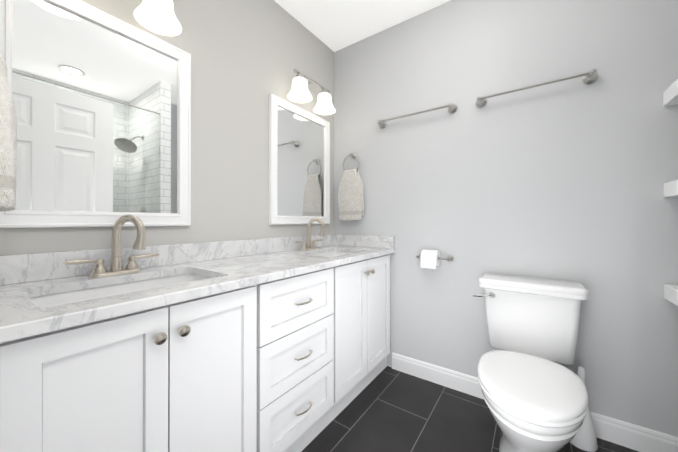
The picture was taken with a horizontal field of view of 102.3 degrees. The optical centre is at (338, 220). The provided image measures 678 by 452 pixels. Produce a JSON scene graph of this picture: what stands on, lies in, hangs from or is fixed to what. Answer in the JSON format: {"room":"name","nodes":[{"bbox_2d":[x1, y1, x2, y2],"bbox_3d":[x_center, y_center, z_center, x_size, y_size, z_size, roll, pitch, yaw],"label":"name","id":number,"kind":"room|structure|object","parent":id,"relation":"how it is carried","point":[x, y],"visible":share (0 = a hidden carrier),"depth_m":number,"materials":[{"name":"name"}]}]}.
{"room":"bathroom","nodes":[
{"label":"bathroom","id":0,"kind":"room"},
{"bbox_2d":[0,0,333,254],"bbox_3d":[-0.644,-0.181,1.610,0.100,2.580,2.150,0,0,35],"label":"wall","id":1,"kind":"structure","parent":0,"point":[248,57],"depth_m":1.55,"materials":[{"name":"paint"}]},
{"bbox_2d":[0,0,190,227],"bbox_3d":[-0.924,-0.401,1.104,0.025,0.852,0.630,0,0,35],"label":"mirror","id":2,"kind":"object","parent":1,"relation":"attached to","point":[102,101],"visible":0.9,"depth_m":1.06,"materials":[{"name":"white mirror"}]},
{"bbox_2d":[134,0,181,35],"bbox_3d":[-0.853,-0.950,1.055,0.200,0.224,0.440,0,0,35],"label":"sconce","id":3,"kind":"object","parent":1,"relation":"attached to","point":[157,16],"visible":1,"depth_m":1.19,"materials":[{"name":"white glass"}]},
{"bbox_2d":[0,234,335,285],"bbox_3d":[-0.594,0.162,1.573,0.020,0.095,1.946,0,0,35],"label":"backsplash","id":4,"kind":"structure","parent":1,"relation":"attached to","point":[16,267],"depth_m":1.23,"materials":[{"name":"white stone"}]},
{"bbox_2d":[269,94,329,224],"bbox_3d":[-0.266,-0.399,2.035,0.025,0.852,0.630,0,0,35],"label":"mirror","id":5,"kind":"object","parent":1,"relation":"attached to","point":[299,165],"visible":0.98,"depth_m":1.98,"materials":[{"name":"white mirror"}]},
{"bbox_2d":[287,68,335,114],"bbox_3d":[-0.201,-0.948,1.977,0.200,0.224,0.440,0,0,35],"label":"sconce","id":6,"kind":"object","parent":1,"relation":"attached to","point":[299,92],"visible":1,"depth_m":1.93,"materials":[{"name":"white glass"}]},
{"bbox_2d":[274,0,449,51],"bbox_3d":[0.499,-1.498,0.804,2.900,0.050,2.150,0,0,35],"label":"ceiling","id":7,"kind":"structure","parent":0,"point":[335,25],"depth_m":1.96,"materials":[{"name":"paint"}]},
{"bbox_2d":[301,366,638,451],"bbox_3d":[0.499,1.132,0.798,2.900,0.050,2.150,0,0,35],"label":"floor","id":8,"kind":"structure","parent":0,"point":[388,409],"depth_m":1.49,"materials":[{"name":"tile"}]},
{"bbox_2d":[0,250,394,451],"bbox_3d":[-0.368,0.675,1.412,0.572,0.868,1.946,0,0,35],"label":"bathroom vanity","id":9,"kind":"object","parent":8,"relation":"on","point":[280,344],"depth_m":0.90,"materials":[{"name":"white wood"}]},
{"bbox_2d":[0,246,391,337],"bbox_3d":[-0.371,0.224,1.416,0.564,0.030,1.946,0,0,35],"label":"countertop","id":10,"kind":"structure","parent":9,"relation":"on","point":[21,309],"depth_m":0.91,"materials":[{"name":"white stone"}]},
{"bbox_2d":[60,214,159,277],"bbox_3d":[-0.824,0.092,1.032,0.153,0.232,0.294,0,0,35],"label":"faucet","id":11,"kind":"object","parent":10,"relation":"on","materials":[{"name":"silver metal"}]},
{"bbox_2d":[36,270,211,301],"bbox_3d":[-0.690,0.301,0.937,0.332,0.151,0.512,0,0,35],"label":"sink","id":12,"kind":"object","parent":10,"relation":"in","point":[69,292],"depth_m":1.01,"materials":[{"name":"white ceramic"}]},
{"bbox_2d":[292,218,327,249],"bbox_3d":[-0.174,0.094,1.944,0.161,0.232,0.294,0,0,35],"label":"faucet","id":13,"kind":"object","parent":10,"relation":"on","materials":[{"name":"silver metal"}]},
{"bbox_2d":[316,250,351,253],"bbox_3d":[-0.044,0.303,1.851,0.332,0.151,0.512,0,0,35],"label":"sink","id":14,"kind":"object","parent":10,"relation":"in","point":[317,251],"depth_m":2.09,"materials":[{"name":"white ceramic"}]},
{"bbox_2d":[473,273,588,451],"bbox_3d":[0.861,0.714,1.263,0.487,0.789,0.751,0,0,35],"label":"toilet","id":15,"kind":"object","parent":8,"relation":"on","point":[535,395],"visible":1,"depth_m":1.26,"materials":[{"name":"white ceramic"}]},
{"bbox_2d":[570,366,597,451],"bbox_3d":[1.212,0.919,1.366,0.120,0.378,0.120,0,0,35],"label":"toilet brush","id":16,"kind":"object","parent":8,"relation":"on","point":[585,438],"visible":0.62,"depth_m":1.32,"materials":[{"name":"white plastic"}]},
{"bbox_2d":[334,0,677,436],"bbox_3d":[1.131,-0.181,1.609,2.800,2.580,0.100,0,0,35],"label":"wall","id":17,"kind":"structure","parent":0,"point":[566,180],"depth_m":1.58,"materials":[{"name":"paint"}]},
{"bbox_2d":[338,153,363,219],"bbox_3d":[0.103,-0.281,2.220,0.227,0.560,0.089,0,0,35],"label":"towel ring","id":18,"kind":"object","parent":17,"relation":"attached to","point":[350,198],"visible":1,"depth_m":2.18,"materials":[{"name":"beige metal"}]},
{"bbox_2d":[336,234,394,249],"bbox_3d":[0.191,0.163,2.198,0.540,0.095,0.020,0,0,35],"label":"backsplash","id":19,"kind":"structure","parent":17,"relation":"attached to","point":[341,239],"depth_m":2.18,"materials":[{"name":"white stone"}]},
{"bbox_2d":[377,103,456,128],"bbox_3d":[0.524,-0.740,1.927,0.569,0.062,0.084,0,0,35],"label":"towel rail","id":20,"kind":"object","parent":17,"relation":"attached to","point":[452,108],"visible":1,"depth_m":1.86,"materials":[{"name":"silver metal"}]},
{"bbox_2d":[416,249,453,268],"bbox_3d":[0.627,0.253,1.825,0.237,0.116,0.126,0,0,35],"label":"paper holder","id":21,"kind":"object","parent":17,"relation":"attached to","point":[431,259],"visible":1,"depth_m":1.79,"materials":[{"name":"white paper"}]},
{"bbox_2d":[392,352,677,451],"bbox_3d":[1.117,1.051,1.547,1.755,0.116,0.014,0,0,35],"label":"baseboard","id":22,"kind":"structure","parent":17,"relation":"attached to","point":[628,435],"depth_m":1.39,"materials":[{"name":"white wood"}]},
{"bbox_2d":[476,69,597,107],"bbox_3d":[1.077,-0.741,1.535,0.569,0.062,0.084,0,0,35],"label":"towel rail","id":23,"kind":"object","parent":17,"relation":"attached to","point":[590,76],"visible":1,"depth_m":1.46,"materials":[{"name":"silver metal"}]},
{"bbox_2d":[663,79,677,105],"bbox_3d":[1.632,-0.566,1.103,0.392,0.068,0.149,0,0,35],"label":"shelf","id":24,"kind":"object","parent":17,"relation":"attached to","point":[670,95],"visible":1,"depth_m":1.21,"materials":[{"name":"white wood"}]},
{"bbox_2d":[664,179,677,197],"bbox_3d":[1.632,-0.141,1.102,0.392,0.068,0.149,0,0,35],"label":"shelf","id":25,"kind":"object","parent":17,"relation":"attached to","point":[670,188],"visible":1,"depth_m":1.21,"materials":[{"name":"white wood"}]},
{"bbox_2d":[664,284,677,305],"bbox_3d":[1.632,0.329,1.101,0.392,0.068,0.149,0,0,35],"label":"shelf","id":26,"kind":"object","parent":17,"relation":"attached to","point":[671,293],"visible":1,"depth_m":1.21,"materials":[{"name":"white wood"}]},
{"bbox_3d":[-0.052,-0.185,-0.064,2.800,2.580,0.100,0,0,35],"label":"wall","id":27,"kind":"structure","parent":0,"visible":0},
{"bbox_2d":[0,55,16,211],"bbox_3d":[-0.927,-0.288,0.700,0.247,0.527,0.135,0,0,35],"label":"towel","id":28,"kind":"object","parent":27,"relation":"attached to","point":[8,141],"visible":1,"depth_m":0.68,"materials":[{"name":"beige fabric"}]}
]}

